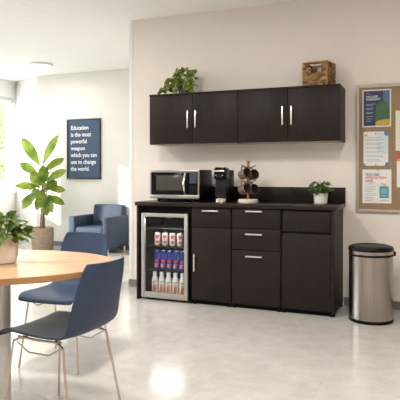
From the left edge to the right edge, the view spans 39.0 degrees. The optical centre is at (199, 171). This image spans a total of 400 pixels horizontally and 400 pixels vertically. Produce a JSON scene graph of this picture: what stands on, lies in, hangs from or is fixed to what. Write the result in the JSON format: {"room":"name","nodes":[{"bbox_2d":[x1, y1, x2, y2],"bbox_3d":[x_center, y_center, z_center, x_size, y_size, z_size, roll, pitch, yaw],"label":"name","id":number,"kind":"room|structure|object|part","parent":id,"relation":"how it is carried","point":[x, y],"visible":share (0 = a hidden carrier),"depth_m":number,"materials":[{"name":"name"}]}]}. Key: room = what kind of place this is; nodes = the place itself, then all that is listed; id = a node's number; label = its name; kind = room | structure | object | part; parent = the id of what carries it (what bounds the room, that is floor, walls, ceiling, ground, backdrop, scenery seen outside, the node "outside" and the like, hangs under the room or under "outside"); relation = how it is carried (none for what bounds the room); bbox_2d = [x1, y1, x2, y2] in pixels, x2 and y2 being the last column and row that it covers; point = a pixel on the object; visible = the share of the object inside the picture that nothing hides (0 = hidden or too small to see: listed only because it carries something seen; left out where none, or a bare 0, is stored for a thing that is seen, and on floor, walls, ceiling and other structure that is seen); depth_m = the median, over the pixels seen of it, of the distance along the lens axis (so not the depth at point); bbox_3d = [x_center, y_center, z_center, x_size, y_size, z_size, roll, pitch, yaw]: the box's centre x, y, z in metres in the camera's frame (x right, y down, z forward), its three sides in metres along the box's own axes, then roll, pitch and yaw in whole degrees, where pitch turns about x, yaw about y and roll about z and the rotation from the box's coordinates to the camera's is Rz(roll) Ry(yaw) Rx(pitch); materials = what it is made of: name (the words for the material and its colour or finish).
{"room":"common room","nodes":[
{"label":"common room","id":0,"kind":"room"},
{"bbox_2d":[0,79,15,233],"bbox_3d":[-5.321,-0.195,5.275,0.180,2.790,10.650,0,0,23],"label":"wall","id":1,"kind":"structure","parent":0,"point":[7,88],"depth_m":9.94,"materials":[{"name":"white paint"}]},
{"bbox_2d":[0,96,15,192],"bbox_3d":[-3.652,-0.468,9.168,0.150,1.665,1.760,0,0,23],"label":"window","id":2,"kind":"structure","parent":1,"relation":"in","point":[8,100],"depth_m":9.94,"materials":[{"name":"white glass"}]},
{"bbox_3d":[-3.620,0.343,9.154,0.080,0.045,1.760,0,0,23],"label":"sill","id":3,"kind":"part","parent":2,"relation":"part of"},
{"bbox_2d":[16,69,128,244],"bbox_3d":[-1.060,-0.195,8.971,4.853,2.790,0.550,0,0,23],"label":"wall","id":4,"kind":"structure","parent":0,"point":[104,95],"depth_m":9.09,"materials":[{"name":"paint"}]},
{"bbox_2d":[67,118,100,178],"bbox_3d":[-1.849,-0.365,8.985,0.630,0.960,0.030,0,0,23],"label":"framed piece","id":5,"kind":"object","parent":4,"relation":"attached to","point":[83,135],"visible":1,"depth_m":8.97,"materials":[{"name":"blue paper"}]},
{"bbox_2d":[53,241,128,249],"bbox_3d":[-0.953,1.163,8.622,3.787,0.075,0.012,0,0,23],"label":"baseboard","id":6,"kind":"structure","parent":4,"relation":"attached to","point":[55,243],"depth_m":8.96,"materials":[{"name":"plastic"}]},
{"bbox_2d":[0,0,301,81],"bbox_3d":[-0.959,-1.640,3.486,9.650,0.100,10.700,0,0,23],"label":"ceiling","id":7,"kind":"structure","parent":0,"point":[74,36],"depth_m":6.26,"materials":[{"name":"white paint"}]},
{"bbox_2d":[29,62,52,68],"bbox_3d":[-2.343,-1.564,8.319,0.350,0.052,0.350,0,0,23],"label":"ceiling light","id":8,"kind":"object","parent":7,"relation":"attached to","point":[42,65],"visible":1,"depth_m":8.21,"materials":[{"name":"white"}]},
{"bbox_2d":[30,64,50,68],"bbox_3d":[-2.343,-1.550,8.319,0.294,0.023,0.294,0,0,23],"label":"diffuser","id":9,"kind":"object","parent":8,"relation":"attached to","point":[42,66],"depth_m":8.25,"materials":[{"name":"white plastic"}]},
{"bbox_2d":[11,241,399,399],"bbox_3d":[-0.959,1.250,3.486,9.650,0.100,10.700,0,0,23],"label":"floor","id":10,"kind":"structure","parent":0,"point":[161,349],"depth_m":3.69,"materials":[{"name":"stone"}]},
{"bbox_2d":[16,134,66,249],"bbox_3d":[-2.433,0.305,8.729,0.636,1.790,0.545,0,0,29],"label":"fiddle leaf fig","id":11,"kind":"object","parent":10,"relation":"on","point":[43,236],"visible":0.96,"depth_m":8.68,"materials":[{"name":"plant"}]},
{"bbox_2d":[31,226,53,249],"bbox_3d":[-2.434,1.028,8.725,0.344,0.345,0.344,0,0,23],"label":"planter","id":12,"kind":"object","parent":10,"relation":"on","point":[43,236],"depth_m":8.58,"materials":[{"name":"beige ceramic"}]},
{"bbox_2d":[0,250,113,399],"bbox_3d":[-1.089,0.826,2.820,1.322,0.749,0.921,0,0,0],"label":"round table","id":13,"kind":"object","parent":10,"relation":"on","point":[30,266],"visible":0.76,"depth_m":2.77,"materials":[{"name":"brown wood"}]},
{"bbox_2d":[0,210,34,263],"bbox_3d":[-0.968,0.318,2.821,0.280,0.267,0.299,0,0,23],"label":"table plant","id":14,"kind":"object","parent":13,"relation":"on","point":[9,243],"visible":1,"depth_m":2.77,"materials":[{"name":"green plant"}]},
{"bbox_3d":[-0.979,0.384,2.814,0.146,0.134,0.146,0,0,23],"label":"pot","id":15,"kind":"part","parent":14,"relation":"part of","materials":[{"name":"beige ceramic"}]},
{"bbox_2d":[0,256,123,399],"bbox_3d":[-0.638,0.802,2.731,0.535,0.786,0.422,0,0,26],"label":"shell chair","id":16,"kind":"object","parent":10,"relation":"on","point":[96,300],"visible":1,"depth_m":2.62,"materials":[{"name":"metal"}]},
{"bbox_3d":[-0.885,0.984,2.659,0.110,0.423,0.024,0,0,-7],"label":"leg","id":17,"kind":"part","parent":16,"relation":"part of","materials":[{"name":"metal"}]},
{"bbox_3d":[-0.733,0.984,2.971,0.024,0.423,0.110,0,0,-31],"label":"leg","id":18,"kind":"part","parent":16,"relation":"part of","materials":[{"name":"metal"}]},
{"bbox_3d":[-0.609,0.984,2.523,0.020,0.422,0.136,0,0,-38],"label":"leg","id":19,"kind":"part","parent":16,"relation":"part of","materials":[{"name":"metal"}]},
{"bbox_3d":[-0.456,0.984,2.837,0.135,0.422,0.020,0,0,0],"label":"leg","id":20,"kind":"part","parent":16,"relation":"part of","materials":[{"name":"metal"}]},
{"bbox_2d":[18,232,109,374],"bbox_3d":[-0.840,0.802,3.604,0.422,0.786,0.535,0,0,19],"label":"shell chair","id":21,"kind":"object","parent":10,"relation":"on","point":[57,292],"visible":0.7,"depth_m":3.71,"materials":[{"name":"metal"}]},
{"bbox_3d":[-1.065,0.984,3.478,0.110,0.423,0.024,0,0,-39],"label":"leg","id":22,"kind":"part","parent":21,"relation":"part of","materials":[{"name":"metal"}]},
{"bbox_3d":[-0.736,0.984,3.368,0.024,0.423,0.110,0,0,-14],"label":"leg","id":23,"kind":"part","parent":21,"relation":"part of","materials":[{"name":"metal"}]},
{"bbox_2d":[69,204,127,250],"bbox_3d":[-1.500,0.847,8.471,0.690,0.706,0.629,0,0,23],"label":"armchair","id":24,"kind":"object","parent":10,"relation":"on","point":[111,220],"visible":0.66,"depth_m":8.38,"materials":[{"name":"blue fabric"}]},
{"bbox_3d":[-1.777,0.881,8.560,0.110,0.458,0.580,0,0,23],"label":"arm","id":25,"kind":"part","parent":24,"relation":"part of","materials":[{"name":"blue fabric"}]},
{"bbox_2d":[76,225,102,232],"bbox_3d":[-1.534,0.867,8.390,0.466,0.123,0.428,0,0,23],"label":"seat cushion","id":26,"kind":"object","parent":24,"relation":"on","point":[79,228],"depth_m":8.22,"materials":[{"name":"blue fabric"}]},
{"bbox_2d":[93,204,126,224],"bbox_3d":[-1.386,0.699,8.663,0.528,0.410,0.188,0,0,23],"label":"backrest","id":27,"kind":"object","parent":24,"relation":"on","point":[101,211],"depth_m":8.62,"materials":[{"name":"blue fabric"}]},
{"bbox_3d":[-1.241,0.881,8.337,0.110,0.458,0.580,0,0,23],"label":"arm","id":28,"kind":"part","parent":24,"relation":"part of","materials":[{"name":"blue fabric"}]},
{"bbox_2d":[137,205,192,303],"bbox_3d":[-0.248,0.758,5.463,0.564,0.883,0.480,0,0,23],"label":"refrigerator surround","id":29,"kind":"object","parent":10,"relation":"on","point":[140,209],"visible":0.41,"depth_m":5.34,"materials":[{"name":"brown laminate"}]},
{"bbox_3d":[-0.498,0.758,5.567,0.022,0.883,0.480,0,0,23],"label":"panel","id":30,"kind":"part","parent":29,"relation":"part of","materials":[{"name":"brown laminate"}]},
{"bbox_3d":[-0.314,0.346,5.275,0.542,0.058,0.018,0,0,23],"label":"rail","id":31,"kind":"part","parent":29,"relation":"part of","materials":[{"name":"black wood"}]},
{"bbox_3d":[0.007,0.788,5.362,0.016,0.823,0.446,0,0,23],"label":"panel","id":32,"kind":"part","parent":29,"relation":"part of","materials":[{"name":"black wood"}]},
{"bbox_2d":[141,212,190,301],"bbox_3d":[-0.249,0.792,5.433,0.475,0.816,0.440,0,0,23],"label":"mini fridge","id":33,"kind":"object","parent":10,"relation":"on","point":[170,222],"visible":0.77,"depth_m":5.32,"materials":[{"name":"metal"}]},
{"bbox_2d":[152,271,157,291],"bbox_3d":[-0.428,1.046,5.372,0.060,0.203,0.060,0,0,-1],"label":"drink bottle","id":34,"kind":"object","parent":33,"relation":"in","point":[154,278],"visible":0.89,"depth_m":5.35,"materials":[{"name":"white plastic"}]},
{"bbox_2d":[154,250,159,268],"bbox_3d":[-0.405,0.829,5.362,0.057,0.178,0.058,0,0,-1],"label":"drink can","id":35,"kind":"object","parent":33,"relation":"in","point":[156,252],"visible":1,"depth_m":5.34,"materials":[{"name":"metal"}]},
{"bbox_2d":[155,232,160,244],"bbox_3d":[-0.403,0.631,5.361,0.058,0.122,0.058,0,0,-1],"label":"soda can","id":36,"kind":"object","parent":33,"relation":"in","point":[157,234],"visible":1,"depth_m":5.34,"materials":[{"name":"white metal"}]},
{"bbox_2d":[159,272,164,292],"bbox_3d":[-0.362,1.046,5.344,0.060,0.203,0.060,0,0,-1],"label":"drink bottle","id":37,"kind":"object","parent":33,"relation":"in","point":[161,277],"visible":0.85,"depth_m":5.32,"materials":[{"name":"white plastic"}]},
{"bbox_2d":[160,250,166,268],"bbox_3d":[-0.345,0.829,5.337,0.057,0.178,0.058,0,0,-1],"label":"drink can","id":38,"kind":"object","parent":33,"relation":"in","point":[163,254],"visible":1,"depth_m":5.32,"materials":[{"name":"metal"}]},
{"bbox_2d":[162,232,167,245],"bbox_3d":[-0.331,0.631,5.331,0.058,0.122,0.058,0,0,-1],"label":"soda can","id":39,"kind":"object","parent":33,"relation":"in","point":[164,234],"visible":1,"depth_m":5.31,"materials":[{"name":"white metal"}]},
{"bbox_2d":[146,267,183,272],"bbox_3d":[-0.248,0.923,5.436,0.415,0.008,0.353,0,0,23],"label":"shelf","id":40,"kind":"object","parent":33,"relation":"attached to","point":[148,269],"depth_m":5.35,"materials":[{"name":"metal"}]},
{"bbox_2d":[147,224,183,229],"bbox_3d":[-0.248,0.530,5.436,0.415,0.008,0.353,0,0,23],"label":"shelf","id":41,"kind":"object","parent":33,"relation":"attached to","point":[149,226],"depth_m":5.46,"materials":[{"name":"metal"}]},
{"bbox_2d":[147,242,183,247],"bbox_3d":[-0.248,0.698,5.436,0.415,0.008,0.353,0,0,23],"label":"shelf","id":42,"kind":"object","parent":33,"relation":"attached to","point":[149,244],"depth_m":5.40,"materials":[{"name":"metal"}]},
{"bbox_2d":[165,272,171,292],"bbox_3d":[-0.295,1.046,5.317,0.060,0.203,0.060,0,0,-1],"label":"drink bottle","id":43,"kind":"object","parent":33,"relation":"in","point":[168,283],"visible":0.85,"depth_m":5.29,"materials":[{"name":"white plastic"}]},
{"bbox_2d":[167,250,172,269],"bbox_3d":[-0.284,0.829,5.312,0.057,0.178,0.058,0,0,-1],"label":"drink can","id":44,"kind":"object","parent":33,"relation":"in","point":[169,252],"visible":1,"depth_m":5.29,"materials":[{"name":"metal"}]},
{"bbox_2d":[169,233,175,245],"bbox_3d":[-0.259,0.631,5.301,0.058,0.122,0.058,0,0,-1],"label":"soda can","id":45,"kind":"object","parent":33,"relation":"in","point":[172,237],"visible":1,"depth_m":5.28,"materials":[{"name":"white metal"}]},
{"bbox_2d":[172,273,178,293],"bbox_3d":[-0.229,1.046,5.289,0.060,0.203,0.060,0,0,-1],"label":"drink bottle","id":46,"kind":"object","parent":33,"relation":"in","point":[175,282],"visible":0.89,"depth_m":5.27,"materials":[{"name":"white plastic"}]},
{"bbox_2d":[173,251,178,269],"bbox_3d":[-0.224,0.829,5.287,0.057,0.178,0.058,0,0,-1],"label":"drink can","id":47,"kind":"object","parent":33,"relation":"in","point":[175,253],"visible":1,"depth_m":5.26,"materials":[{"name":"metal"}]},
{"bbox_2d":[177,233,182,246],"bbox_3d":[-0.186,0.631,5.271,0.058,0.122,0.058,0,0,-1],"label":"soda can","id":48,"kind":"object","parent":33,"relation":"in","point":[179,235],"visible":1,"depth_m":5.25,"materials":[{"name":"white metal"}]},
{"bbox_2d":[179,251,183,270],"bbox_3d":[-0.163,0.829,5.262,0.057,0.178,0.058,0,0,-1],"label":"drink can","id":49,"kind":"object","parent":33,"relation":"in","point":[181,254],"visible":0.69,"depth_m":5.24,"materials":[{"name":"metal"}]},
{"bbox_2d":[179,273,183,293],"bbox_3d":[-0.163,1.046,5.261,0.060,0.203,0.060,0,0,-1],"label":"drink bottle","id":50,"kind":"object","parent":33,"relation":"in","point":[181,282],"visible":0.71,"depth_m":5.24,"materials":[{"name":"white plastic"}]},
{"bbox_2d":[192,207,231,306],"bbox_3d":[0.184,0.758,5.268,0.375,0.883,0.508,0,0,23],"label":"base cabinet","id":51,"kind":"object","parent":10,"relation":"on","point":[211,226],"visible":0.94,"depth_m":5.06,"materials":[{"name":"brown laminate"}]},
{"bbox_3d":[-0.051,0.820,5.108,0.012,0.155,0.032,0,0,23],"label":"handle","id":52,"kind":"part","parent":51,"relation":"part of","materials":[{"name":"silver metal"}]},
{"bbox_3d":[0.101,0.408,5.069,0.371,0.176,0.018,0,0,23],"label":"drawer","id":53,"kind":"part","parent":51,"relation":"part of","materials":[{"name":"brown laminate"}]},
{"bbox_2d":[232,208,281,311],"bbox_3d":[0.567,0.758,5.108,0.451,0.883,0.508,0,0,23],"label":"base cabinet","id":54,"kind":"object","parent":10,"relation":"on","point":[256,233],"visible":0.91,"depth_m":4.90,"materials":[{"name":"brown laminate"}]},
{"bbox_3d":[0.487,0.920,4.909,0.433,0.470,0.018,0,0,23],"label":"drawer","id":55,"kind":"part","parent":54,"relation":"part of","materials":[{"name":"brown laminate"}]},
{"bbox_3d":[0.487,0.588,4.909,0.433,0.182,0.018,0,0,23],"label":"drawer","id":56,"kind":"part","parent":54,"relation":"part of","materials":[{"name":"brown laminate"}]},
{"bbox_3d":[0.487,0.406,4.909,0.433,0.171,0.018,0,0,23],"label":"drawer","id":57,"kind":"part","parent":54,"relation":"part of","materials":[{"name":"brown laminate"}]},
{"bbox_2d":[282,208,342,316],"bbox_3d":[0.988,0.758,4.948,0.446,0.883,0.480,0,0,23],"label":"base cabinet","id":58,"kind":"object","parent":10,"relation":"on","point":[312,240],"visible":0.97,"depth_m":4.74,"materials":[{"name":"brown laminate"}]},
{"bbox_2d":[135,186,345,210],"bbox_3d":[0.347,0.228,5.208,1.873,0.175,0.515,0,0,23],"label":"countertop","id":59,"kind":"structure","parent":58,"relation":"on","point":[297,198],"depth_m":5.19,"materials":[{"name":"brown laminate"}]},
{"bbox_2d":[150,170,211,201],"bbox_3d":[-0.191,0.130,5.416,0.505,0.300,0.377,0,0,23],"label":"microwave","id":60,"kind":"object","parent":59,"relation":"on","point":[167,184],"visible":0.99,"depth_m":5.29,"materials":[{"name":"silver metal"}]},
{"bbox_3d":[-0.282,0.109,5.315,0.386,0.208,0.024,0,0,23],"label":"door","id":61,"kind":"part","parent":60,"relation":"part of","materials":[{"name":"black glass"}]},
{"bbox_3d":[-0.144,0.110,5.222,0.021,0.203,0.056,0,0,23],"label":"handle","id":62,"kind":"part","parent":60,"relation":"part of","materials":[{"name":"silver metal"}]},
{"bbox_3d":[-0.060,0.109,5.223,0.091,0.208,0.023,0,0,23],"label":"control panel","id":63,"kind":"part","parent":60,"relation":"part of","materials":[{"name":"black plastic"}]},
{"bbox_2d":[214,167,233,202],"bbox_3d":[0.222,0.117,5.237,0.112,0.327,0.289,0,0,23],"label":"coffee maker","id":64,"kind":"object","parent":59,"relation":"on","point":[224,177],"visible":1,"depth_m":5.15,"materials":[{"name":"black plastic"}]},
{"bbox_2d":[215,198,226,202],"bbox_3d":[0.193,0.260,5.168,0.106,0.040,0.106,0,0,23],"label":"drip tray","id":65,"kind":"object","parent":64,"relation":"on","point":[218,200],"depth_m":5.12,"materials":[{"name":"silver metal"}]},
{"bbox_3d":[0.249,0.130,5.304,0.104,0.300,0.145,0,0,23],"label":"water tank","id":66,"kind":"part","parent":64,"relation":"part of","materials":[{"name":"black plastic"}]},
{"bbox_2d":[238,161,257,202],"bbox_3d":[0.436,0.088,5.126,0.185,0.383,0.182,0,0,23],"label":"stand","id":67,"kind":"object","parent":59,"relation":"on","point":[248,200],"visible":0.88,"depth_m":5.11,"materials":[{"name":"white stone"}]},
{"bbox_2d":[238,180,251,193],"bbox_3d":[0.397,0.136,5.057,0.095,0.127,0.111,0,0,-34],"label":"mug","id":68,"kind":"object","parent":67,"relation":"hanging from","point":[245,188],"visible":1,"depth_m":5.05,"materials":[{"name":"grey ceramic"}]},
{"bbox_2d":[238,165,251,178],"bbox_3d":[0.397,0.001,5.057,0.095,0.127,0.111,0,0,-34],"label":"mug","id":69,"kind":"object","parent":67,"relation":"hanging from","point":[244,173],"visible":1,"depth_m":5.05,"materials":[{"name":"grey ceramic"}]},
{"bbox_3d":[0.436,0.071,5.126,0.034,0.349,0.034,0,0,23],"label":"post","id":70,"kind":"part","parent":67,"relation":"part of","materials":[{"name":"brown wood"}]},
{"bbox_2d":[250,168,258,179],"bbox_3d":[0.478,0.014,5.185,0.095,0.127,0.111,0,0,-28],"label":"mug","id":71,"kind":"object","parent":67,"relation":"hanging from","point":[255,174],"visible":0.54,"depth_m":5.18,"materials":[{"name":"black ceramic"}]},
{"bbox_2d":[250,181,258,194],"bbox_3d":[0.478,0.149,5.185,0.095,0.127,0.111,0,0,-28],"label":"mug","id":72,"kind":"object","parent":67,"relation":"hanging from","point":[255,189],"visible":0.53,"depth_m":5.19,"materials":[{"name":"black ceramic"}]},
{"bbox_2d":[309,181,333,203],"bbox_3d":[1.073,0.173,5.005,0.230,0.213,0.242,0,0,23],"label":"potted herb","id":73,"kind":"object","parent":59,"relation":"on","point":[320,192],"visible":1,"depth_m":4.96,"materials":[{"name":"white ceramic"}]},
{"bbox_2d":[313,193,327,203],"bbox_3d":[1.071,0.233,5.013,0.128,0.094,0.128,0,0,23],"label":"pot","id":74,"kind":"object","parent":73,"relation":"attached to","point":[319,198],"depth_m":4.96,"materials":[{"name":"white ceramic"}]},
{"bbox_3d":[0.892,0.417,4.743,0.418,0.198,0.016,0,0,23],"label":"frame","id":75,"kind":"part","parent":58,"relation":"part of","materials":[{"name":"black wood"}]},
{"bbox_3d":[0.890,0.415,4.738,0.398,0.170,0.011,0,0,23],"label":"false drawer","id":76,"kind":"part","parent":58,"relation":"part of","materials":[{"name":"brown laminate"}]},
{"bbox_3d":[0.892,0.838,4.740,0.404,0.635,0.018,0,0,23],"label":"door","id":77,"kind":"part","parent":58,"relation":"part of","materials":[{"name":"brown laminate"}]},
{"bbox_2d":[348,243,395,325],"bbox_3d":[1.393,0.895,4.587,0.368,0.610,0.358,0,0,23],"label":"trash can","id":78,"kind":"object","parent":10,"relation":"on","point":[370,264],"visible":1,"depth_m":4.44,"materials":[{"name":"silver metal"}]},
{"bbox_3d":[1.388,0.610,4.589,0.358,0.040,0.358,0,0,23],"label":"lid","id":79,"kind":"part","parent":78,"relation":"part of","materials":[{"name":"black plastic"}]},
{"bbox_2d":[133,0,399,304],"bbox_3d":[1.769,-0.195,4.978,5.360,2.790,0.150,0,0,23],"label":"wall","id":80,"kind":"structure","parent":0,"point":[262,46],"depth_m":5.33,"materials":[{"name":"paint"}]},
{"bbox_2d":[129,20,132,278],"bbox_3d":[-0.693,-0.233,6.002,0.043,2.715,0.158,0,0,23],"label":"trim","id":81,"kind":"structure","parent":80,"relation":"attached to","point":[130,22],"depth_m":5.93,"materials":[{"name":"white paint"}]},
{"bbox_2d":[149,90,246,145],"bbox_3d":[-0.020,-0.508,5.456,0.910,0.486,0.339,0,0,23],"label":"upper cabinet","id":82,"kind":"object","parent":80,"relation":"attached to","point":[208,117],"visible":0.98,"depth_m":5.32,"materials":[{"name":"brown laminate"}]},
{"bbox_3d":[-0.280,-0.499,5.423,0.450,0.465,0.018,0,0,23],"label":"door","id":83,"kind":"part","parent":82,"relation":"part of","materials":[{"name":"brown laminate"}]},
{"bbox_2d":[157,67,198,93],"bbox_3d":[-0.194,-0.889,5.534,0.409,0.276,0.310,0,0,23],"label":"pothos","id":84,"kind":"object","parent":82,"relation":"on","point":[185,85],"visible":0.97,"depth_m":5.46,"materials":[{"name":"plant"}]},
{"bbox_2d":[178,82,192,92],"bbox_3d":[-0.140,-0.810,5.518,0.148,0.118,0.148,0,0,23],"label":"pot","id":85,"kind":"object","parent":82,"relation":"on","point":[181,88],"depth_m":5.45,"materials":[{"name":"white ceramic"}]},
{"bbox_3d":[-0.042,-0.496,5.299,0.012,0.165,0.032,0,0,23],"label":"handle","id":86,"kind":"part","parent":82,"relation":"part of","materials":[{"name":"silver metal"}]},
{"bbox_3d":[0.140,-0.499,5.248,0.450,0.465,0.018,0,0,23],"label":"door","id":87,"kind":"part","parent":82,"relation":"part of","materials":[{"name":"brown laminate"}]},
{"bbox_2d":[161,186,293,201],"bbox_3d":[0.224,0.210,5.526,1.402,0.140,0.022,0,0,23],"label":"backsplash","id":88,"kind":"structure","parent":80,"relation":"attached to","point":[265,194],"depth_m":5.34,"materials":[{"name":"brown laminate"}]},
{"bbox_2d":[129,279,399,309],"bbox_3d":[1.761,1.163,4.974,5.372,0.075,0.162,0,0,23],"label":"baseboard","id":89,"kind":"structure","parent":80,"relation":"attached to","point":[132,282],"depth_m":5.07,"materials":[{"name":"plastic"}]},
{"bbox_2d":[238,84,344,143],"bbox_3d":[0.823,-0.508,5.105,0.915,0.486,0.339,0,0,23],"label":"upper cabinet","id":90,"kind":"object","parent":80,"relation":"attached to","point":[309,113],"visible":1,"depth_m":4.96,"materials":[{"name":"brown laminate"}]},
{"bbox_3d":[0.562,-0.499,5.073,0.452,0.465,0.018,0,0,23],"label":"door","id":91,"kind":"part","parent":90,"relation":"part of","materials":[{"name":"brown laminate"}]},
{"bbox_3d":[0.727,-0.496,4.979,0.012,0.165,0.032,0,0,23],"label":"handle","id":92,"kind":"part","parent":90,"relation":"part of","materials":[{"name":"silver metal"}]},
{"bbox_3d":[0.801,-0.496,4.948,0.012,0.165,0.032,0,0,23],"label":"handle","id":93,"kind":"part","parent":90,"relation":"part of","materials":[{"name":"silver metal"}]},
{"bbox_3d":[0.983,-0.499,4.897,0.452,0.465,0.018,0,0,23],"label":"door","id":94,"kind":"part","parent":90,"relation":"part of","materials":[{"name":"brown laminate"}]},
{"bbox_2d":[302,60,335,85],"bbox_3d":[1.055,-0.860,5.006,0.240,0.215,0.214,0,0,34],"label":"storage basket","id":95,"kind":"object","parent":90,"relation":"on","point":[327,75],"visible":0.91,"depth_m":4.93,"materials":[{"name":"brown wicker"}]},
{"bbox_3d":[0.912,-0.856,4.987,0.018,0.201,0.018,0,0,11],"label":"corner post","id":96,"kind":"part","parent":95,"relation":"part of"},
{"bbox_3d":[1.092,-0.856,4.867,0.018,0.201,0.018,0,0,11],"label":"corner post","id":97,"kind":"part","parent":95,"relation":"part of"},
{"bbox_2d":[294,187,345,202],"bbox_3d":[1.089,0.210,5.166,0.469,0.140,0.022,0,0,23],"label":"backsplash","id":98,"kind":"structure","parent":80,"relation":"attached to","point":[301,194],"depth_m":5.18,"materials":[{"name":"brown laminate"}]},
{"bbox_2d":[356,83,399,213],"bbox_3d":[1.897,-0.206,4.831,1.100,1.132,0.020,0,0,23],"label":"cork board","id":99,"kind":"object","parent":80,"relation":"attached to","point":[394,207],"visible":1,"depth_m":4.96,"materials":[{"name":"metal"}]},
{"bbox_2d":[363,131,387,165],"bbox_3d":[1.544,-0.205,4.965,0.210,0.301,0.019,0,0,23],"label":"notice sheet","id":100,"kind":"object","parent":99,"relation":"attached to","point":[375,144],"visible":1,"depth_m":4.97,"materials":[{"name":"white paper"}]},
{"bbox_2d":[366,137,382,159],"bbox_3d":[1.542,-0.200,4.974,0.150,0.209,0.001,0,0,23],"label":"print","id":101,"kind":"object","parent":100,"relation":"attached to","point":[374,145],"depth_m":4.98,"materials":[{"name":"grey paper"}]},
{"bbox_2d":[362,89,390,126],"bbox_3d":[1.554,-0.561,4.970,0.241,0.328,0.003,0,0,23],"label":"poster","id":102,"kind":"object","parent":99,"relation":"attached to","point":[376,104],"visible":1,"depth_m":4.97,"materials":[{"name":"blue paper"}]},
{"bbox_2d":[366,104,372,121],"bbox_3d":[1.509,-0.570,4.988,0.085,0.246,0.001,0,0,23],"label":"print","id":103,"kind":"object","parent":102,"relation":"attached to","point":[369,107],"depth_m":4.99,"materials":[{"name":"grey paper"}]},
{"bbox_2d":[362,169,390,203],"bbox_3d":[1.552,0.127,4.962,0.244,0.297,0.019,0,0,23],"label":"poster","id":104,"kind":"object","parent":99,"relation":"attached to","point":[376,184],"visible":1,"depth_m":4.97,"materials":[{"name":"white paper"}]},
{"bbox_2d":[365,182,375,197],"bbox_3d":[1.504,0.167,4.990,0.090,0.148,0.001,0,0,23],"label":"print","id":105,"kind":"object","parent":104,"relation":"on","point":[370,187],"depth_m":4.99,"materials":[{"name":"grey paper"}]},
{"bbox_2d":[396,111,399,150],"bbox_3d":[1.801,-0.359,4.867,0.220,0.348,0.002,0,0,23],"label":"flyer","id":106,"kind":"object","parent":99,"relation":"attached to","point":[397,112],"visible":1,"depth_m":4.90,"materials":[{"name":"paper"}]},
{"bbox_2d":[397,154,399,186],"bbox_3d":[1.808,-0.014,4.864,0.216,0.292,0.002,0,0,23],"label":"flyer","id":107,"kind":"object","parent":99,"relation":"attached to","point":[398,155],"visible":1,"depth_m":4.90,"materials":[{"name":"white paper"}]},
{"label":"outside","id":108,"kind":"structure","parent":0,"visible":0},
{"bbox_3d":[-17.876,1.435,18.273,32.950,0.230,70.000,0,0,23],"label":"ground","id":109,"kind":"structure","parent":108,"visible":0},
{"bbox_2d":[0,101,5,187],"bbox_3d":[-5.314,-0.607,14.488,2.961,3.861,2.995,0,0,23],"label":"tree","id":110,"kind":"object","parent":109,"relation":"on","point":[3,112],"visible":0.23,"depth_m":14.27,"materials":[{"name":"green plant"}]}
]}

